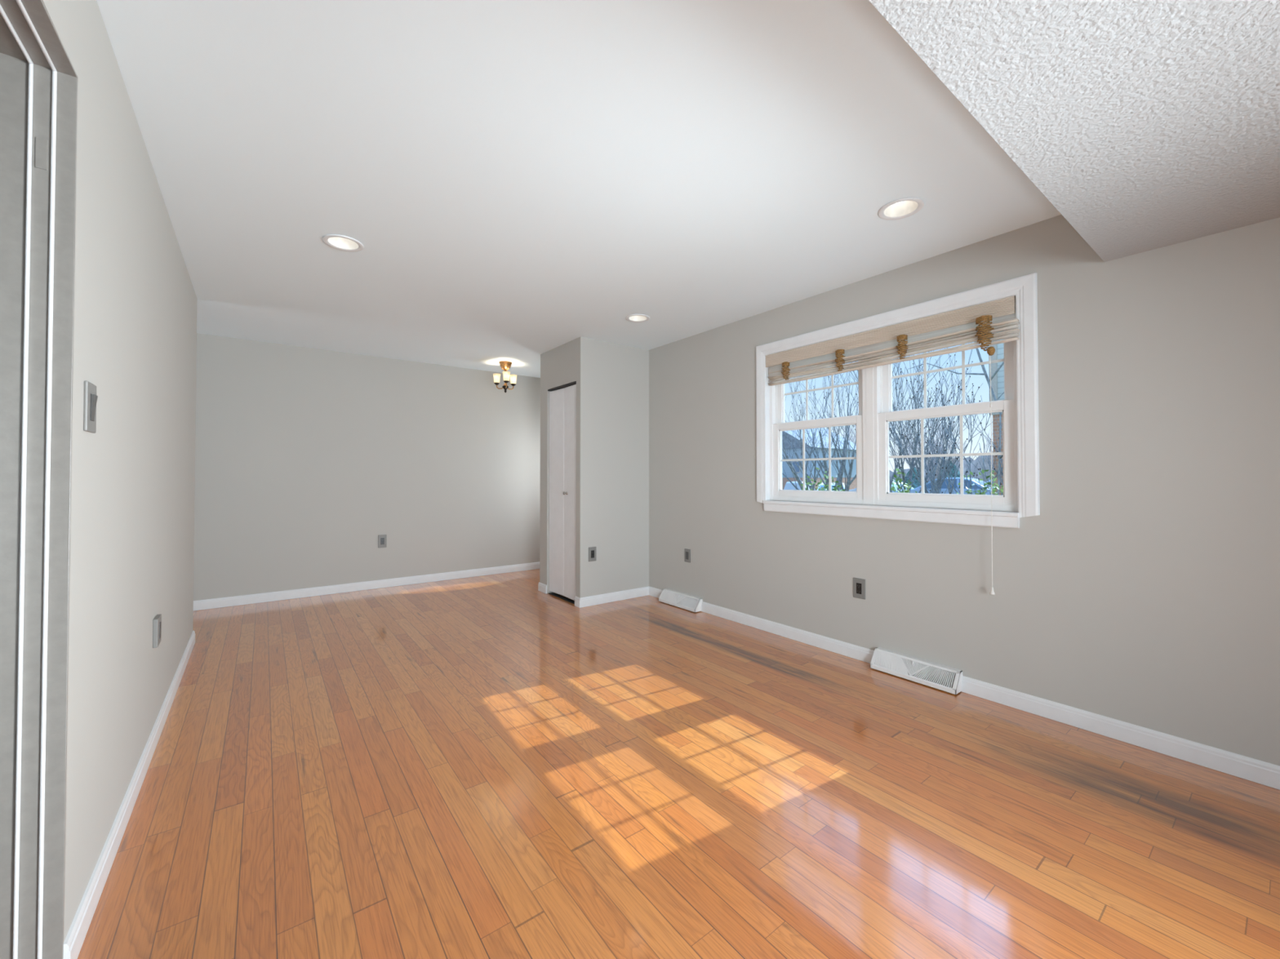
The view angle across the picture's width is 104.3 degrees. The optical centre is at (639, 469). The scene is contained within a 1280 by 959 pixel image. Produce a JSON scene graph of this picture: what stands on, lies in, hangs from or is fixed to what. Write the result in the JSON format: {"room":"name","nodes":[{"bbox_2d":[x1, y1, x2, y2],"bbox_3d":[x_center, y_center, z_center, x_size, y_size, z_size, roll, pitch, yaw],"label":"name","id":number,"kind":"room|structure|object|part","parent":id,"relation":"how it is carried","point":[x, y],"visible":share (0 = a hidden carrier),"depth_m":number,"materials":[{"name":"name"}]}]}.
{"room":"empty living room","nodes":[
{"label":"empty living room","id":0,"kind":"room"},
{"bbox_2d":[42,0,197,942],"bbox_3d":[-0.541,-0.169,0.039,0.115,2.690,8.713,1,-1,-38],"label":"wall","id":1,"kind":"structure","parent":0,"point":[133,478],"depth_m":1.57,"materials":[{"name":"grey paint"}]},
{"bbox_2d":[0,0,77,958],"bbox_3d":[-1.168,0.122,0.804,0.166,2.130,0.795,1,-1,-37],"label":"trim","id":2,"kind":"structure","parent":1,"relation":"attached to","point":[38,78],"depth_m":1.13,"materials":[{"name":"white paint"}]},
{"bbox_3d":[-1.380,-0.728,1.146,0.019,0.070,0.003,1,-1,-37],"label":"strike plate","id":3,"kind":"part","parent":2,"relation":"part of","materials":[{"name":"white paint"}]},
{"bbox_2d":[83,380,97,433],"bbox_3d":[-1.426,-0.161,1.294,0.014,0.127,0.090,1,-1,-37],"label":"light switch","id":4,"kind":"object","parent":1,"relation":"attached to","point":[91,397],"visible":1,"depth_m":1.28,"materials":[{"name":"grey plastic"}]},
{"bbox_2d":[63,631,195,958],"bbox_3d":[-0.538,1.133,0.031,0.122,0.085,8.725,1,-1,-38],"label":"baseboard","id":5,"kind":"structure","parent":1,"relation":"attached to","point":[76,935],"depth_m":1.56,"materials":[{"name":"white paint"}]},
{"bbox_2d":[152,613,161,648],"bbox_3d":[-2.114,0.707,2.178,0.019,0.122,0.105,1,-1,-37],"label":"power outlet","id":6,"kind":"object","parent":1,"relation":"attached to","point":[157,622],"visible":1,"depth_m":2.14,"materials":[{"name":"grey plastic"}]},
{"bbox_2d":[159,622,160,639],"bbox_3d":[-2.108,0.707,2.182,0.004,0.068,0.035,1,-1,-37],"label":"receptacle","id":7,"kind":"object","parent":6,"relation":"attached to","point":[159,622],"depth_m":2.18,"materials":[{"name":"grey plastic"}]},
{"bbox_2d":[193,333,540,600],"bbox_3d":[-3.482,-0.025,4.819,5.858,2.840,0.200,1,-1,-37],"label":"wall","id":8,"kind":"structure","parent":0,"point":[304,457],"depth_m":5.09,"materials":[{"name":"grey paint"}]},
{"bbox_2d":[193,562,539,610],"bbox_3d":[-3.338,1.201,4.777,5.658,0.085,0.012,1,-1,-37],"label":"baseboard","id":9,"kind":"structure","parent":8,"relation":"attached to","point":[206,604],"depth_m":5.07,"materials":[{"name":"white paint"}]},
{"bbox_2d":[377,534,386,547],"bbox_3d":[-2.720,0.759,5.251,0.080,0.135,0.011,1,-1,-37],"label":"power outlet","id":10,"kind":"object","parent":8,"relation":"attached to","point":[382,539],"visible":1,"depth_m":5.25,"materials":[{"name":"grey plastic"}]},
{"bbox_2d":[380,537,384,544],"bbox_3d":[-2.719,0.759,5.249,0.035,0.068,0.004,1,-1,-37],"label":"receptacle","id":11,"kind":"object","parent":10,"relation":"attached to","point":[382,540],"depth_m":5.25,"materials":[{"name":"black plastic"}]},
{"bbox_2d":[96,0,1061,377],"bbox_3d":[-1.785,-1.225,2.752,6.050,0.001,5.571,1,-1,-37],"label":"ceiling","id":12,"kind":"structure","parent":0,"point":[517,181],"depth_m":2.00,"materials":[{"name":"white paint"}]},
{"bbox_2d":[322,234,364,251],"bbox_3d":[-1.604,-1.272,2.690,0.194,0.106,0.194,1,-1,-37],"label":"recessed light","id":13,"kind":"object","parent":12,"relation":"in","point":[341,242],"visible":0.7,"depth_m":2.73,"materials":[{"name":"white paint"}]},
{"bbox_2d":[493,360,516,392],"bbox_3d":[-1.470,-1.015,5.505,0.254,0.340,0.258,1,-1,-37],"label":"ceiling lamp","id":14,"kind":"object","parent":12,"relation":"attached to","point":[505,366],"visible":1,"depth_m":5.49,"materials":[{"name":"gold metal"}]},
{"bbox_3d":[-1.590,-1.008,5.523,0.084,0.102,0.084,1,-1,-37],"label":"lamp shade","id":15,"kind":"part","parent":14,"relation":"part of","materials":[{"name":"beige glass"}]},
{"bbox_3d":[-1.454,-1.010,5.408,0.084,0.102,0.084,1,-1,-37],"label":"lamp shade","id":16,"kind":"part","parent":14,"relation":"part of","materials":[{"name":"beige glass"}]},
{"bbox_3d":[-1.423,-1.007,5.584,0.084,0.102,0.084,1,-1,-37],"label":"lamp shade","id":17,"kind":"part","parent":14,"relation":"part of","materials":[{"name":"beige glass"}]},
{"bbox_2d":[625,314,649,322],"bbox_3d":[-0.018,-1.254,3.964,0.194,0.106,0.194,1,-1,-37],"label":"recessed light","id":18,"kind":"object","parent":12,"relation":"in","point":[633,317],"visible":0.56,"depth_m":4.01,"materials":[{"name":"white paint"}]},
{"bbox_2d":[877,197,924,220],"bbox_3d":[1.230,-1.277,2.346,0.194,0.106,0.194,1,-1,-37],"label":"recessed light","id":19,"kind":"object","parent":12,"relation":"in","point":[901,208],"visible":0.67,"depth_m":2.39,"materials":[{"name":"white paint"}]},
{"bbox_2d":[539,336,648,598],"bbox_3d":[-0.470,-0.097,5.042,0.786,2.690,0.818,1,-1,-37],"label":"wall","id":20,"kind":"structure","parent":0,"point":[611,379],"depth_m":4.71,"materials":[{"name":"grey paint"}]},
{"bbox_2d":[547,381,576,604],"bbox_3d":[-0.738,0.219,4.783,0.076,2.051,0.581,1,-1,-37],"label":"door","id":21,"kind":"structure","parent":20,"relation":"in","point":[562,398],"depth_m":4.80,"materials":[{"name":"white paint"}]},
{"bbox_2d":[588,546,596,561],"bbox_3d":[-0.433,0.774,4.538,0.081,0.130,0.011,1,-1,-37],"label":"power outlet","id":22,"kind":"object","parent":20,"relation":"attached to","point":[592,550],"visible":1,"depth_m":4.53,"materials":[{"name":"grey plastic"}]},
{"bbox_2d":[591,550,594,558],"bbox_3d":[-0.432,0.774,4.536,0.035,0.068,0.004,1,-1,-37],"label":"receptacle","id":23,"kind":"object","parent":22,"relation":"attached to","point":[592,551],"depth_m":4.53,"materials":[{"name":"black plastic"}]},
{"bbox_2d":[77,568,1279,958],"bbox_3d":[-0.376,1.263,0.853,6.050,0.150,10.243,1,-1,-37],"label":"floor","id":24,"kind":"structure","parent":0,"point":[497,766],"depth_m":1.78,"materials":[{"name":"brown wood"}]},
{"bbox_2d":[648,214,1279,766],"bbox_3d":[1.960,-0.056,2.639,0.192,2.840,10.243,1,-1,-37],"label":"wall","id":25,"kind":"structure","parent":0,"point":[1143,590],"depth_m":2.34,"materials":[{"name":"grey paint"}]},
{"bbox_2d":[658,588,702,612],"bbox_3d":[0.360,1.181,4.503,0.090,0.106,0.495,1,-1,-37],"label":"air vent","id":26,"kind":"object","parent":25,"relation":"in","point":[689,602],"visible":1,"depth_m":4.46,"materials":[{"name":"white metal"}]},
{"bbox_2d":[684,548,690,562],"bbox_3d":[0.428,0.778,4.485,0.010,0.118,0.076,1,-1,-37],"label":"wall plate","id":27,"kind":"object","parent":25,"relation":"attached to","point":[686,552],"visible":1,"depth_m":4.48,"materials":[{"name":"grey plastic"}]},
{"bbox_2d":[853,577,865,599],"bbox_3d":[1.406,0.765,3.191,0.011,0.128,0.080,1,-1,-37],"label":"power outlet","id":28,"kind":"object","parent":25,"relation":"attached to","point":[859,584],"visible":1,"depth_m":3.19,"materials":[{"name":"grey plastic"}]},
{"bbox_2d":[856,582,861,594],"bbox_3d":[1.404,0.765,3.189,0.004,0.068,0.035,1,-1,-37],"label":"receptacle","id":29,"kind":"object","parent":28,"relation":"attached to","point":[858,584],"depth_m":3.19,"materials":[{"name":"black plastic"}]},
{"bbox_2d":[755,272,1039,528],"bbox_3d":[1.507,-0.330,3.214,0.225,1.275,1.760,1,-1,-37],"label":"window","id":30,"kind":"structure","parent":25,"relation":"in","point":[873,498],"depth_m":2.97,"materials":[{"name":"white paint"}]},
{"bbox_3d":[1.248,-0.073,3.525,0.034,0.555,0.724,1,-1,-37],"label":"sash","id":31,"kind":"part","parent":30,"relation":"part of","materials":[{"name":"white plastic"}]},
{"bbox_3d":[1.276,-0.319,3.550,0.119,1.108,0.770,1,-1,-37],"label":"frame","id":32,"kind":"part","parent":30,"relation":"part of","materials":[{"name":"white plastic"}]},
{"bbox_3d":[1.280,-0.574,3.557,0.034,0.542,0.710,1,-1,-37],"label":"sash","id":33,"kind":"part","parent":30,"relation":"part of","materials":[{"name":"white plastic"}]},
{"bbox_3d":[1.450,0.240,3.163,0.083,0.022,1.598,1,-1,-37],"label":"sill","id":34,"kind":"part","parent":30,"relation":"part of","materials":[{"name":"white paint"}]},
{"bbox_2d":[765,295,1019,595],"bbox_3d":[1.433,-0.113,3.142,0.122,1.533,1.601,1,-1,-36],"label":"blind","id":35,"kind":"object","parent":30,"relation":"attached to","point":[977,322],"visible":1,"depth_m":2.94,"materials":[{"name":"fabric"}]},
{"bbox_3d":[1.802,-0.023,2.576,0.036,1.271,0.017,-1,-1,39],"label":"pull cord","id":36,"kind":"part","parent":35,"relation":"part of","materials":[{"name":"white fabric"}]},
{"bbox_3d":[1.768,-0.329,2.899,0.119,1.108,0.770,1,-1,-37],"label":"frame","id":37,"kind":"part","parent":30,"relation":"part of","materials":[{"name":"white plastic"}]},
{"bbox_3d":[1.740,-0.082,2.875,0.034,0.555,0.724,1,-1,-37],"label":"sash","id":38,"kind":"part","parent":30,"relation":"part of","materials":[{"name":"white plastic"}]},
{"bbox_3d":[1.772,-0.583,2.906,0.034,0.542,0.710,1,-1,-37],"label":"sash","id":39,"kind":"part","parent":30,"relation":"part of","materials":[{"name":"white plastic"}]},
{"bbox_2d":[537,582,1279,790],"bbox_3d":[1.902,1.160,1.877,0.798,0.085,8.725,1,-1,-37],"label":"baseboard","id":40,"kind":"structure","parent":25,"relation":"attached to","point":[1258,771],"depth_m":2.38,"materials":[{"name":"white paint"}]},
{"bbox_2d":[870,647,962,694],"bbox_3d":[1.586,1.158,2.881,0.090,0.106,0.472,1,-1,-37],"label":"air vent","id":41,"kind":"object","parent":25,"relation":"in","point":[942,677],"visible":1,"depth_m":2.85,"materials":[{"name":"white metal"}]},
{"bbox_2d":[868,0,1279,262],"bbox_3d":[1.152,-1.266,-1.291,5.858,0.533,4.522,1,-1,-37],"label":"ceiling","id":42,"kind":"structure","parent":0,"point":[1148,125],"depth_m":1.29,"materials":[{"name":"white paint"}]},
{"label":"outside","id":43,"kind":"structure","parent":0,"visible":0},
{"bbox_3d":[45.065,4.118,59.102,136.750,3.588,160.000,1,-1,-37],"label":"lawn","id":44,"kind":"structure","parent":43,"visible":0},
{"bbox_2d":[782,427,856,490],"bbox_3d":[18.092,-0.578,57.327,10.800,9.248,11.200,1,-1,-37],"label":"house","id":45,"kind":"structure","parent":44,"relation":"on","point":[787,469],"depth_m":52.39,"materials":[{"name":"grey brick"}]},
{"bbox_3d":[16.141,-0.236,51.499,0.025,1.040,0.840,1,-1,-37],"label":"pane","id":46,"kind":"part","parent":45,"relation":"part of","materials":[{"name":"glass"}]},
{"bbox_2d":[800,467,845,491],"bbox_3d":[1.934,0.791,5.240,0.671,1.625,0.710,0,-1,3],"label":"evergreen shrub","id":47,"kind":"object","parent":44,"relation":"on","point":[826,476],"visible":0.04,"depth_m":5.29,"materials":[{"name":"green plant"}]},
{"bbox_2d":[782,362,899,491],"bbox_3d":[5.253,-1.604,14.822,3.750,6.906,3.166,0,-1,-1],"label":"bare tree","id":48,"kind":"object","parent":44,"relation":"on","point":[842,468],"visible":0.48,"depth_m":14.57,"materials":[{"name":"grey plant"}]},
{"bbox_2d":[831,424,856,444],"bbox_3d":[26.542,-1.520,61.633,6.257,10.102,8.035,0,-1,-22],"label":"tree","id":49,"kind":"object","parent":44,"relation":"on","point":[854,437],"visible":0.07,"depth_m":60.85,"materials":[{"name":"white plant"}]},
{"bbox_2d":[890,468,917,493],"bbox_3d":[2.322,0.789,4.554,0.695,1.609,0.682,0,-1,-2],"label":"evergreen shrub","id":50,"kind":"object","parent":44,"relation":"on","point":[892,488],"visible":0.02,"depth_m":4.59,"materials":[{"name":"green plant"}]},
{"bbox_2d":[808,342,1002,493],"bbox_3d":[5.763,-1.347,11.207,3.997,6.205,3.091,0,-1,-3],"label":"bare tree","id":51,"kind":"object","parent":44,"relation":"on","point":[910,474],"visible":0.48,"depth_m":10.98,"materials":[{"name":"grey plant"}]},
{"bbox_2d":[902,467,920,488],"bbox_3d":[24.767,1.191,45.130,3.010,3.069,2.916,1,-1,-37],"label":"conifer","id":52,"kind":"object","parent":44,"relation":"on","point":[916,484],"visible":0.12,"depth_m":44.51,"materials":[{"name":"teal plant"}]},
{"bbox_2d":[897,426,967,479],"bbox_3d":[34.848,-1.295,59.997,7.204,9.057,5.610,0,-1,-6],"label":"tree","id":53,"kind":"object","parent":44,"relation":"on","point":[940,426],"visible":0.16,"depth_m":59.56,"materials":[{"name":"grey plant"}]},
{"bbox_2d":[905,420,966,482],"bbox_3d":[28.259,-1.154,48.408,4.963,8.012,6.373,0,-1,9],"label":"tree","id":54,"kind":"object","parent":44,"relation":"on","point":[935,440],"visible":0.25,"depth_m":48.15,"materials":[{"name":"grey plant"}]},
{"bbox_2d":[889,455,993,481],"bbox_3d":[35.674,2.057,83.376,12.485,9.004,110.000,1,-1,-37],"label":"woods","id":55,"kind":"object","parent":44,"relation":"on","point":[974,463],"visible":0.02,"depth_m":65.36,"materials":[{"name":"plant"}]},
{"bbox_2d":[888,364,1004,495],"bbox_3d":[5.469,0.026,8.319,2.921,3.395,2.204,0,-1,21],"label":"bare tree","id":56,"kind":"object","parent":44,"relation":"on","point":[932,479],"visible":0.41,"depth_m":8.30,"materials":[{"name":"grey plant"}]},
{"bbox_2d":[936,460,959,479],"bbox_3d":[25.977,0.848,41.697,2.987,3.388,2.868,1,-1,-37],"label":"conifer","id":57,"kind":"object","parent":44,"relation":"on","point":[954,465],"visible":0.1,"depth_m":41.28,"materials":[{"name":"blue plant"}]},
{"bbox_2d":[909,341,1004,495],"bbox_3d":[4.108,-0.309,6.309,0.363,3.851,1.203,1,-1,-37],"label":"young tree","id":58,"kind":"object","parent":44,"relation":"on","point":[984,373],"visible":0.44,"depth_m":6.15,"materials":[{"name":"grey plant"}]},
{"bbox_2d":[956,469,1003,495],"bbox_3d":[2.930,0.792,4.139,0.684,1.590,0.719,0,-1,-11],"label":"evergreen shrub","id":59,"kind":"object","parent":44,"relation":"on","point":[997,486],"visible":0.02,"depth_m":4.16,"materials":[{"name":"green plant"}]},
{"bbox_2d":[978,432,993,471],"bbox_3d":[37.350,-0.786,49.927,5.542,6.967,4.315,0,-1,25],"label":"tree","id":60,"kind":"object","parent":44,"relation":"on","point":[988,433],"visible":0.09,"depth_m":51.39,"materials":[{"name":"grey plant"}]},
{"bbox_2d":[988,330,1004,495],"bbox_3d":[14.712,-2.387,9.594,9.800,8.600,11.500,1,-1,-37],"label":"house","id":61,"kind":"structure","parent":44,"relation":"on","point":[997,381],"depth_m":11.05,"materials":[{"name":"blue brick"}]},
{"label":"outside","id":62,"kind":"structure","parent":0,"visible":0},
{"bbox_3d":[24.327,2.343,18.365,27.000,1.248,80.000,1,-1,-37],"label":"parking lot","id":63,"kind":"object","parent":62,"visible":0},
{"bbox_2d":[783,481,809,489],"bbox_3d":[14.264,1.959,44.114,1.799,1.770,4.740,-1,-1,33],"label":"parked car","id":64,"kind":"object","parent":63,"relation":"on","point":[788,486],"visible":0.04,"depth_m":42.48,"materials":[{"name":"white paint"}]},
{"bbox_2d":[817,483,844,490],"bbox_3d":[12.709,1.630,32.911,1.790,1.478,4.640,0,-1,23],"label":"parked car","id":65,"kind":"object","parent":63,"relation":"on","point":[821,485],"visible":0.05,"depth_m":31.95,"materials":[{"name":"white paint"}]},
{"bbox_2d":[848,480,914,491],"bbox_3d":[13.707,1.397,28.278,1.790,1.480,4.640,0,-1,-22],"label":"parked car","id":66,"kind":"object","parent":63,"relation":"on","point":[895,484],"visible":0.02,"depth_m":27.32,"materials":[{"name":"white paint"}]},
{"bbox_2d":[892,477,993,494],"bbox_3d":[13.315,1.090,21.340,1.790,1.478,4.640,1,-1,-44],"label":"parked car","id":67,"kind":"object","parent":63,"relation":"on","point":[944,488],"visible":0.02,"depth_m":20.49,"materials":[{"name":"blue paint"}]}
]}

